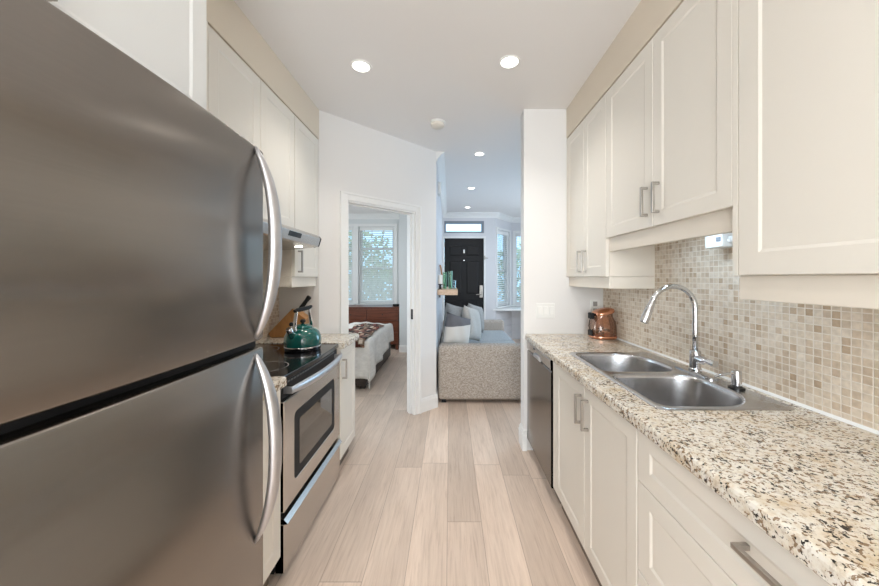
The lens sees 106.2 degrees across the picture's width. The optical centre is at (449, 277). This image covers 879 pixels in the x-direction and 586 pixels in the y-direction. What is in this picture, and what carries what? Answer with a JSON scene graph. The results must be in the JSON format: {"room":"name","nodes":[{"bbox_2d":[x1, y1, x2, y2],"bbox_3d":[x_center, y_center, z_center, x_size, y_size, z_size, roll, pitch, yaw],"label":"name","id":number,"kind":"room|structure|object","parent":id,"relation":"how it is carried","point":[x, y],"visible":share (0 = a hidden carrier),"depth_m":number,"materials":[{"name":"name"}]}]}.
{"room":"kitchen","nodes":[
{"label":"kitchen","id":0,"kind":"room"},
{"bbox_2d":[206,0,318,138],"bbox_3d":[-1.190,-1.207,1.849,0.320,0.230,1.492,0,0,0],"label":"soffit","id":1,"kind":"structure","parent":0,"point":[224,17],"depth_m":1.77,"materials":[{"name":"beige paint"}]},
{"bbox_2d":[279,139,318,329],"bbox_3d":[-1.240,0.013,2.650,0.420,2.670,0.110,0,0,0],"label":"wall","id":2,"kind":"structure","parent":0,"point":[290,298],"depth_m":2.60,"materials":[{"name":"white paint"}]},
{"bbox_2d":[349,219,398,303],"bbox_3d":[-2.260,0.013,6.930,2.680,2.670,0.120,0,0,0],"label":"wall","id":3,"kind":"structure","parent":0,"point":[351,221],"depth_m":6.87,"materials":[{"name":"white paint"}]},
{"bbox_2d":[349,224,356,304],"bbox_3d":[-2.455,-0.262,6.902,1.060,1.730,0.175,0,0,0],"label":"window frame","id":4,"kind":"structure","parent":3,"relation":"in","point":[353,248],"depth_m":6.85,"materials":[{"name":"white paint"}]},
{"bbox_2d":[349,228,351,301],"bbox_3d":[-2.455,-0.267,6.899,0.826,1.547,0.051,0,0,0],"label":"window blind","id":5,"kind":"object","parent":4,"relation":"attached to","point":[350,229],"visible":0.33,"depth_m":6.91,"materials":[{"name":"white plastic"}]},
{"bbox_2d":[349,214,398,218],"bbox_3d":[-2.200,-1.272,6.827,2.600,0.100,0.085,0,0,0],"label":"trim","id":6,"kind":"structure","parent":3,"relation":"attached to","point":[351,216],"depth_m":6.83,"materials":[{"name":"white paint"}]},
{"bbox_2d":[356,224,396,304],"bbox_3d":[-1.530,-0.262,6.902,0.930,1.730,0.175,0,0,0],"label":"window","id":7,"kind":"structure","parent":3,"relation":"in","point":[357,225],"depth_m":6.85,"materials":[{"name":"white paint"}]},
{"bbox_2d":[360,228,393,301],"bbox_3d":[-1.530,-0.267,6.899,0.696,1.547,0.051,0,0,0],"label":"window blind","id":8,"kind":"object","parent":7,"relation":"attached to","point":[376,265],"visible":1,"depth_m":6.91,"materials":[{"name":"white plastic"}]},
{"bbox_2d":[319,110,435,397],"bbox_3d":[-0.626,0.013,3.061,1.229,2.670,0.110,0,0,-44],"label":"wall","id":9,"kind":"structure","parent":0,"point":[354,157],"depth_m":2.90,"materials":[{"name":"white paint"}]},
{"bbox_2d":[340,191,421,414],"bbox_3d":[-0.634,0.317,3.037,0.844,2.063,0.138,0,0,-44],"label":"trim","id":10,"kind":"structure","parent":9,"relation":"attached to","point":[413,212],"depth_m":3.25,"materials":[{"name":"white paint"}]},
{"bbox_2d":[422,393,437,412],"bbox_3d":[-0.213,1.278,3.372,0.227,0.140,0.016,0,0,-44],"label":"baseboard","id":11,"kind":"structure","parent":9,"relation":"attached to","point":[430,402],"depth_m":3.37,"materials":[{"name":"white paint"}]},
{"bbox_2d":[399,214,406,344],"bbox_3d":[-0.583,0.013,6.480,0.675,2.670,0.980,0,0,0],"label":"wall column","id":12,"kind":"structure","parent":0,"point":[402,218],"depth_m":5.99,"materials":[{"name":"white paint"}]},
{"bbox_2d":[399,345,406,351],"bbox_3d":[-0.620,1.283,5.982,0.600,0.130,0.016,0,0,0],"label":"baseboard","id":13,"kind":"structure","parent":12,"relation":"attached to","point":[402,348],"depth_m":5.97,"materials":[{"name":"white paint"}]},
{"bbox_2d":[268,339,598,585],"bbox_3d":[-0.500,1.388,2.600,6.200,0.080,9.800,0,0,0],"label":"floor","id":14,"kind":"structure","parent":0,"point":[448,494],"depth_m":1.94,"materials":[{"name":"brown wood"}]},
{"bbox_2d":[0,0,281,585],"bbox_3d":[-0.925,0.455,0.681,0.789,1.746,0.833,0,0,0],"label":"refrigerator","id":15,"kind":"object","parent":14,"relation":"on","point":[134,375],"visible":1,"depth_m":0.60,"materials":[{"name":"grey metal"}]},
{"bbox_2d":[263,390,279,585],"bbox_3d":[-1.038,0.914,1.278,0.585,0.868,0.353,0,0,0],"label":"base cabinet","id":16,"kind":"object","parent":14,"relation":"on","point":[271,534],"visible":0.17,"depth_m":1.36,"materials":[{"name":"beige wood"}]},
{"bbox_2d":[263,377,286,400],"bbox_3d":[-1.035,0.456,1.280,0.626,0.040,0.359,0,0,0],"label":"countertop","id":17,"kind":"structure","parent":16,"relation":"on","point":[279,383],"depth_m":1.41,"materials":[{"name":"beige stone"}]},
{"bbox_2d":[256,344,341,573],"bbox_3d":[-1.008,0.894,1.839,0.660,0.907,0.750,0,0,0],"label":"range","id":18,"kind":"object","parent":14,"relation":"on","point":[310,398],"visible":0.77,"depth_m":1.72,"materials":[{"name":"silver metal"}]},
{"bbox_2d":[256,344,338,378],"bbox_3d":[-1.034,0.451,1.839,0.608,0.021,0.750,0,0,0],"label":"cooktop","id":19,"kind":"object","parent":18,"relation":"in","point":[279,363],"depth_m":1.81,"materials":[{"name":"black glass"}]},
{"bbox_2d":[283,305,321,352],"bbox_3d":[-0.905,0.305,2.030,0.213,0.270,0.213,0,0,-32],"label":"kettle","id":20,"kind":"object","parent":18,"relation":"on","point":[300,338],"visible":1,"depth_m":1.96,"materials":[{"name":"green metal"}]},
{"bbox_2d":[337,342,354,464],"bbox_3d":[-1.018,0.914,2.395,0.625,0.868,0.346,0,0,0],"label":"base cabinet","id":21,"kind":"object","parent":14,"relation":"on","point":[347,362],"visible":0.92,"depth_m":2.39,"materials":[{"name":"beige wood"}]},
{"bbox_2d":[256,334,358,348],"bbox_3d":[-1.030,0.456,2.405,0.636,0.040,0.371,0,0,0],"label":"countertop","id":22,"kind":"structure","parent":21,"relation":"on","point":[344,340],"depth_m":2.34,"materials":[{"name":"beige stone"}]},
{"bbox_2d":[268,308,308,336],"bbox_3d":[-1.198,0.332,2.470,0.270,0.208,0.100,0,0,0],"label":"knife block","id":23,"kind":"object","parent":22,"relation":"on","point":[279,330],"visible":0.64,"depth_m":2.42,"materials":[{"name":"brown wood"}]},
{"bbox_2d":[299,295,310,307],"bbox_3d":[-1.083,0.191,2.455,0.101,0.124,0.032,0,0,0],"label":"knife","id":24,"kind":"object","parent":23,"relation":"on","point":[308,297],"visible":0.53,"depth_m":2.44,"materials":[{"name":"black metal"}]},
{"bbox_2d":[349,322,393,388],"bbox_3d":[-1.736,1.035,4.727,1.627,0.626,1.647,0,0,0],"label":"bed","id":25,"kind":"object","parent":14,"relation":"on","point":[369,359],"visible":0.25,"depth_m":4.05,"materials":[{"name":"white fabric"}]},
{"bbox_2d":[349,323,383,347],"bbox_3d":[-1.240,0.764,4.513,0.444,0.133,1.227,0,0,0],"label":"throw blanket","id":26,"kind":"object","parent":25,"relation":"on","point":[364,330],"visible":0.65,"depth_m":4.58,"materials":[{"name":"fabric"}]},
{"bbox_2d":[349,305,398,349],"bbox_3d":[-1.860,0.946,6.412,1.840,0.805,0.535,0,0,0],"label":"headboard","id":27,"kind":"object","parent":14,"relation":"on","point":[384,314],"visible":0.27,"depth_m":6.17,"materials":[{"name":"red wood"}]},
{"bbox_2d":[438,320,520,401],"bbox_3d":[0.401,1.039,4.685,1.058,0.618,2.310,0,0,0],"label":"sofa","id":28,"kind":"object","parent":14,"relation":"on","point":[489,368],"visible":0.72,"depth_m":3.53,"materials":[{"name":"beige fabric"}]},
{"bbox_2d":[444,303,462,328],"bbox_3d":[0.059,0.613,5.021,0.458,0.492,0.187,0,0,-39],"label":"cushion","id":29,"kind":"object","parent":28,"relation":"on","point":[452,309],"visible":0.43,"depth_m":4.97,"materials":[{"name":"grey fabric"}]},
{"bbox_2d":[443,312,470,342],"bbox_3d":[0.089,0.640,4.021,0.464,0.462,0.189,0,0,-32],"label":"cushion","id":30,"kind":"object","parent":28,"relation":"on","point":[457,328],"visible":0.88,"depth_m":3.95,"materials":[{"name":"fabric"}]},
{"bbox_2d":[462,305,480,341],"bbox_3d":[0.293,0.613,4.421,0.207,0.522,0.493,0,0,31],"label":"cushion","id":31,"kind":"object","parent":28,"relation":"on","point":[470,313],"visible":0.73,"depth_m":4.32,"materials":[{"name":"grey fabric"}]},
{"bbox_2d":[467,303,483,332],"bbox_3d":[0.399,0.623,5.121,0.195,0.493,0.486,0,0,37],"label":"cushion","id":32,"kind":"object","parent":28,"relation":"on","point":[480,310],"visible":0.27,"depth_m":5.10,"materials":[{"name":"grey fabric"}]},
{"bbox_2d":[469,330,512,340],"bbox_3d":[0.428,0.966,5.150,0.983,0.165,0.930,0,0,0],"label":"seat cushion","id":33,"kind":"object","parent":28,"relation":"on","point":[487,335],"depth_m":4.98,"materials":[{"name":"grey fabric"}]},
{"bbox_2d":[469,341,514,342],"bbox_3d":[0.428,0.966,4.210,0.983,0.165,0.930,0,0,0],"label":"seat cushion","id":34,"kind":"object","parent":28,"relation":"on","point":[469,341],"depth_m":4.53,"materials":[{"name":"grey fabric"}]},
{"bbox_2d":[527,341,560,503],"bbox_3d":[0.889,0.915,2.272,0.602,0.866,0.605,0,0,0],"label":"dishwasher","id":35,"kind":"object","parent":14,"relation":"on","point":[539,366],"visible":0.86,"depth_m":2.18,"materials":[{"name":"grey metal"}]},
{"bbox_2d":[553,362,638,585],"bbox_3d":[0.879,0.914,1.502,0.612,0.868,0.868,0,0,0],"label":"base cabinet","id":36,"kind":"object","parent":14,"relation":"on","point":[596,448],"depth_m":1.36,"materials":[{"name":"beige wood"}]},
{"bbox_2d":[638,430,829,585],"bbox_3d":[0.879,0.914,0.608,0.612,0.868,0.916,0,0,0],"label":"base cabinet","id":37,"kind":"object","parent":14,"relation":"on","point":[689,535],"visible":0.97,"depth_m":0.82,"materials":[{"name":"beige wood"}]},
{"bbox_2d":[525,334,878,585],"bbox_3d":[0.895,0.456,0.990,0.616,0.040,3.180,0,0,0],"label":"countertop","id":38,"kind":"structure","parent":37,"relation":"on","point":[808,479],"depth_m":0.79,"materials":[{"name":"beige stone"}]},
{"bbox_2d":[588,307,616,339],"bbox_3d":[1.098,0.325,2.400,0.194,0.222,0.173,0,0,0],"label":"jar","id":39,"kind":"object","parent":38,"relation":"on","point":[603,311],"visible":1,"depth_m":2.37,"materials":[{"name":"orange metal"}]},
{"bbox_2d":[640,284,718,379],"bbox_3d":[1.007,0.229,1.505,0.279,0.404,0.230,0,0,0],"label":"faucet","id":40,"kind":"object","parent":38,"relation":"on","point":[695,358],"visible":1,"depth_m":1.49,"materials":[{"name":"silver metal"}]},
{"bbox_2d":[570,352,794,409],"bbox_3d":[0.921,0.521,1.505,0.468,0.178,0.840,0,0,0],"label":"sink","id":41,"kind":"object","parent":38,"relation":"in","point":[652,379],"visible":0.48,"depth_m":1.48,"materials":[{"name":"silver metal"}]},
{"bbox_2d":[714,370,745,390],"bbox_3d":[1.091,0.396,1.290,0.113,0.071,0.054,0,0,0],"label":"soap dispenser","id":42,"kind":"object","parent":41,"relation":"on","point":[736,375],"visible":1,"depth_m":1.28,"materials":[{"name":"silver metal"}]},
{"bbox_2d":[234,0,640,217],"bbox_3d":[-0.500,-1.372,2.575,6.400,0.100,9.850,0,0,0],"label":"ceiling","id":43,"kind":"structure","parent":0,"point":[429,60],"depth_m":2.04,"materials":[{"name":"white paint"}]},
{"bbox_2d":[350,59,371,72],"bbox_3d":[-0.555,-1.319,2.058,0.128,0.006,0.128,0,0,0],"label":"recessed light","id":44,"kind":"object","parent":43,"relation":"in","point":[361,66],"visible":1,"depth_m":2.05,"materials":[{"name":"white plastic"}]},
{"bbox_2d":[430,119,444,129],"bbox_3d":[-0.105,-1.300,2.800,0.132,0.042,0.132,0,0,0],"label":"smoke detector","id":45,"kind":"object","parent":43,"relation":"attached to","point":[437,124],"visible":1,"depth_m":2.76,"materials":[{"name":"white plastic"}]},
{"bbox_2d":[474,152,484,155],"bbox_3d":[0.313,-1.319,3.510,0.116,0.006,0.116,0,0,0],"label":"recessed light","id":46,"kind":"object","parent":43,"relation":"in","point":[475,153],"visible":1,"depth_m":3.50,"materials":[{"name":"white plastic"}]},
{"bbox_2d":[499,55,519,68],"bbox_3d":[0.364,-1.319,2.017,0.128,0.006,0.128,0,0,0],"label":"recessed light","id":47,"kind":"object","parent":43,"relation":"in","point":[509,61],"visible":1,"depth_m":2.01,"materials":[{"name":"white plastic"}]},
{"bbox_2d":[436,164,442,389],"bbox_3d":[-0.195,0.013,5.079,0.100,2.670,3.262,0,0,0],"label":"wall","id":48,"kind":"structure","parent":0,"point":[439,217],"depth_m":4.16,"materials":[{"name":"white paint"}]},
{"bbox_2d":[438,182,440,195],"bbox_3d":[-0.125,-1.065,3.970,0.040,0.135,0.140,0,0,0],"label":"door chime","id":49,"kind":"object","parent":48,"relation":"attached to","point":[439,183],"visible":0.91,"depth_m":3.90,"materials":[{"name":"white plastic"}]},
{"bbox_2d":[436,151,446,216],"bbox_3d":[-0.102,-1.272,5.079,0.085,0.100,3.262,0,0,0],"label":"trim","id":50,"kind":"structure","parent":48,"relation":"attached to","point":[440,159],"depth_m":4.14,"materials":[{"name":"white paint"}]},
{"bbox_2d":[437,287,457,296],"bbox_3d":[-0.028,0.190,4.350,0.232,0.116,1.200,0,0,0],"label":"wall shelf","id":51,"kind":"object","parent":48,"relation":"attached to","point":[446,291],"visible":0.78,"depth_m":3.75,"materials":[{"name":"brown wood"}]},
{"bbox_2d":[438,274,442,288],"bbox_3d":[-0.112,0.043,3.820,0.056,0.176,0.056,0,0,0],"label":"candle","id":52,"kind":"object","parent":51,"relation":"on","point":[440,277],"visible":0.98,"depth_m":3.80,"materials":[{"name":"white wax"}]},
{"bbox_2d":[443,272,446,288],"bbox_3d":[-0.062,0.032,3.950,0.048,0.200,0.048,0,0,0],"label":"book","id":53,"kind":"object","parent":51,"relation":"on","point":[443,272],"visible":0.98,"depth_m":3.96,"materials":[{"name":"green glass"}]},
{"bbox_2d":[448,271,452,288],"bbox_3d":[0.004,0.024,3.980,0.056,0.215,0.056,0,0,0],"label":"book","id":54,"kind":"object","parent":51,"relation":"on","point":[448,271],"visible":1,"depth_m":3.98,"materials":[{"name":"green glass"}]},
{"bbox_2d":[443,218,494,319],"bbox_3d":[0.338,0.013,6.770,1.165,2.670,0.120,0,0,0],"label":"wall","id":55,"kind":"structure","parent":0,"point":[489,223],"depth_m":6.71,"materials":[{"name":"white paint"}]},
{"bbox_2d":[444,239,483,312],"bbox_3d":[0.282,0.267,6.718,0.806,2.143,0.114,0,0,0],"label":"door","id":56,"kind":"structure","parent":55,"relation":"in","point":[464,257],"depth_m":6.73,"materials":[{"name":"black paint"}]},
{"bbox_2d":[444,221,483,232],"bbox_3d":[0.287,-1.037,6.738,0.807,0.244,0.064,0,0,0],"label":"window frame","id":57,"kind":"structure","parent":55,"relation":"in","point":[445,222],"depth_m":6.71,"materials":[{"name":"grey"}]},
{"bbox_2d":[443,236,485,319],"bbox_3d":[0.286,0.252,6.703,0.875,2.192,0.014,0,0,0],"label":"trim","id":58,"kind":"structure","parent":55,"relation":"attached to","point":[484,237],"depth_m":6.70,"materials":[{"name":"white paint"}]},
{"bbox_2d":[443,212,499,217],"bbox_3d":[0.427,-1.272,6.668,1.145,0.100,0.085,0,0,0],"label":"trim","id":59,"kind":"structure","parent":55,"relation":"attached to","point":[448,214],"depth_m":6.68,"materials":[{"name":"white paint"}]},
{"bbox_2d":[493,307,520,310],"bbox_3d":[1.681,0.645,6.960,1.638,0.035,0.600,0,0,0],"label":"trim","id":60,"kind":"structure","parent":55,"relation":"attached to","point":[507,308],"depth_m":6.66,"materials":[{"name":"white paint"}]},
{"bbox_2d":[495,218,510,332],"bbox_3d":[1.100,0.013,7.035,0.100,2.670,0.736,0,0,37],"label":"wall","id":61,"kind":"structure","parent":0,"point":[499,223],"depth_m":6.96,"materials":[{"name":"white paint"}]},
{"bbox_2d":[495,227,512,308],"bbox_3d":[1.105,-0.207,7.012,0.175,1.670,0.706,0,0,37],"label":"window","id":62,"kind":"structure","parent":61,"relation":"in","point":[498,306],"depth_m":7.16,"materials":[{"name":"white paint"}]},
{"bbox_2d":[498,231,507,303],"bbox_3d":[1.107,-0.212,7.011,0.051,1.509,0.496,0,0,37],"label":"window blind","id":63,"kind":"object","parent":62,"relation":"attached to","point":[499,233],"visible":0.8,"depth_m":7.03,"materials":[{"name":"white plastic"}]},
{"bbox_2d":[497,213,513,222],"bbox_3d":[1.174,-1.272,6.980,0.085,0.100,0.736,0,0,37],"label":"trim","id":64,"kind":"structure","parent":61,"relation":"attached to","point":[504,217],"depth_m":7.00,"materials":[{"name":"white paint"}]},
{"bbox_2d":[511,223,520,338],"bbox_3d":[1.990,0.013,7.350,1.260,2.670,0.100,0,0,0],"label":"wall","id":65,"kind":"structure","parent":0,"point":[514,226],"depth_m":7.30,"materials":[{"name":"white paint"}]},
{"bbox_2d":[495,311,520,337],"bbox_3d":[1.669,1.022,7.190,1.731,0.592,0.415,0,0,-20],"label":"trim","id":66,"kind":"structure","parent":65,"relation":"attached to","point":[513,330],"depth_m":7.27,"materials":[{"name":"white paint"}]},
{"bbox_2d":[512,218,520,222],"bbox_3d":[1.955,-1.272,7.258,1.190,0.100,0.085,0,0,0],"label":"trim","id":67,"kind":"structure","parent":65,"relation":"attached to","point":[515,220],"depth_m":7.27,"materials":[{"name":"white paint"}]},
{"bbox_2d":[513,231,520,305],"bbox_3d":[1.770,-0.207,7.332,0.820,1.670,0.175,0,0,0],"label":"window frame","id":68,"kind":"structure","parent":65,"relation":"in","point":[514,232],"depth_m":7.28,"materials":[{"name":"white paint"}]},
{"bbox_2d":[516,234,520,301],"bbox_3d":[1.770,-0.212,7.329,0.610,1.509,0.051,0,0,0],"label":"window blind","id":69,"kind":"object","parent":68,"relation":"attached to","point":[517,235],"visible":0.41,"depth_m":7.31,"materials":[{"name":"white plastic"}]},
{"bbox_2d":[521,109,602,449],"bbox_3d":[0.942,0.013,2.638,0.727,2.670,0.112,0,0,0],"label":"wall partition","id":70,"kind":"structure","parent":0,"point":[544,279],"depth_m":2.58,"materials":[{"name":"white paint"}]},
{"bbox_2d":[519,423,526,450],"bbox_3d":[0.581,1.266,2.638,0.038,0.165,0.144,0,0,0],"label":"baseboard","id":71,"kind":"structure","parent":70,"relation":"attached to","point":[522,432],"depth_m":2.57,"materials":[{"name":"white paint"}]},
{"bbox_2d":[536,303,554,317],"bbox_3d":[0.746,0.255,2.576,0.145,0.117,0.011,0,0,0],"label":"light switch","id":72,"kind":"object","parent":70,"relation":"attached to","point":[543,310],"visible":1,"depth_m":2.58,"materials":[{"name":"white plastic"}]},
{"bbox_2d":[590,300,599,311],"bbox_3d":[1.133,0.229,2.578,0.077,0.118,0.008,0,0,0],"label":"wall outlet","id":73,"kind":"object","parent":70,"relation":"attached to","point":[594,304],"visible":0.71,"depth_m":2.58,"materials":[{"name":"white plastic"}]},
{"bbox_2d":[566,0,683,137],"bbox_3d":[1.058,-1.207,0.991,0.294,0.230,3.182,0,0,0],"label":"soffit","id":74,"kind":"structure","parent":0,"point":[649,16],"depth_m":1.76,"materials":[{"name":"beige paint"}]},
{"bbox_3d":[1.255,0.013,0.141,0.100,2.670,4.882,0,0,0],"label":"wall","id":75,"kind":"structure","parent":0,"visible":0},
{"bbox_2d":[567,94,654,288],"bbox_3d":[1.042,-0.512,2.255,0.326,1.151,0.651,0,0,0],"label":"upper cabinet","id":76,"kind":"object","parent":75,"relation":"attached to","point":[591,263],"visible":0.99,"depth_m":2.10,"materials":[{"name":"beige wood"}]},
{"bbox_2d":[606,0,732,251],"bbox_3d":[1.042,-0.621,1.496,0.326,0.935,0.863,0,0,0],"label":"upper cabinet","id":77,"kind":"object","parent":75,"relation":"attached to","point":[669,114],"visible":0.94,"depth_m":1.34,"materials":[{"name":"beige wood"}]},
{"bbox_2d":[603,232,878,434],"bbox_3d":[1.198,0.042,0.991,0.015,0.788,3.181,0,0,0],"label":"tile backsplash","id":78,"kind":"structure","parent":75,"relation":"attached to","point":[824,360],"depth_m":1.29,"materials":[{"name":"tile"}]},
{"bbox_2d":[705,233,732,248],"bbox_3d":[1.161,-0.159,1.404,0.072,0.057,0.112,0,0,0],"label":"switch box","id":79,"kind":"object","parent":78,"relation":"attached to","point":[725,240],"visible":0.76,"depth_m":1.39,"materials":[{"name":"white plastic"}]},
{"bbox_2d":[733,0,878,309],"bbox_3d":[1.058,-0.509,0.812,0.294,1.157,0.503,0,0,0],"label":"upper cabinet","id":80,"kind":"object","parent":75,"relation":"attached to","point":[806,72],"visible":1,"depth_m":0.85,"materials":[{"name":"beige wood"}]},
{"bbox_3d":[-1.400,0.013,0.148,0.100,2.670,4.895,0,0,0],"label":"wall","id":81,"kind":"structure","parent":0,"visible":0},
{"bbox_2d":[46,0,205,108],"bbox_3d":[-1.063,-0.816,0.500,0.574,0.628,1.200,0,0,0],"label":"upper cabinet","id":82,"kind":"object","parent":81,"relation":"attached to","point":[166,37],"visible":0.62,"depth_m":0.92,"materials":[{"name":"white paint"}]},
{"bbox_2d":[206,20,207,110],"bbox_3d":[-1.190,-0.704,1.253,0.320,0.774,0.300,0,0,0],"label":"upper cabinet","id":83,"kind":"object","parent":81,"relation":"attached to","point":[206,20],"visible":0.09,"depth_m":1.40,"materials":[{"name":"beige paint"}]},
{"bbox_2d":[208,25,293,227],"bbox_3d":[-1.190,-0.703,1.796,0.320,0.771,0.783,0,0,0],"label":"upper cabinet","id":84,"kind":"object","parent":81,"relation":"attached to","point":[237,96],"visible":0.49,"depth_m":1.74,"materials":[{"name":"beige wood"}]},
{"bbox_2d":[262,287,278,338],"bbox_3d":[-1.347,0.042,1.842,0.007,0.788,1.504,0,0,0],"label":"tile backsplash","id":85,"kind":"structure","parent":81,"relation":"attached to","point":[273,320],"depth_m":2.50,"materials":[{"name":"tile"}]},
{"bbox_2d":[263,115,317,286],"bbox_3d":[-1.174,-0.512,2.389,0.352,1.151,0.396,0,0,0],"label":"upper cabinet","id":86,"kind":"object","parent":81,"relation":"attached to","point":[299,267],"visible":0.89,"depth_m":2.33,"materials":[{"name":"beige wood"}]},
{"bbox_2d":[263,218,320,249],"bbox_3d":[-1.097,-0.248,1.803,0.491,0.136,0.767,0,0,0],"label":"range hood","id":87,"kind":"object","parent":81,"relation":"attached to","point":[292,238],"visible":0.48,"depth_m":1.90,"materials":[{"name":"silver metal"}]},
{"label":"outside","id":88,"kind":"structure","parent":0,"visible":0},
{"bbox_3d":[0.000,2.198,8.000,28.000,0.100,44.000,0,0,0],"label":"ground","id":89,"kind":"structure","parent":88,"visible":0},
{"bbox_2d":[349,232,388,246],"bbox_3d":[-2.926,0.171,10.530,2.615,3.960,2.621,0,0,0],"label":"tree","id":90,"kind":"object","parent":89,"relation":"on","point":[349,232],"visible":0.05,"depth_m":10.40,"materials":[{"name":"green plant"}]},
{"bbox_2d":[517,244,520,299],"bbox_3d":[2.392,0.459,11.049,2.388,3.387,2.349,0,0,0],"label":"tree","id":91,"kind":"object","parent":89,"relation":"on","point":[520,244],"visible":0.03,"depth_m":10.68,"materials":[{"name":"green plant"}]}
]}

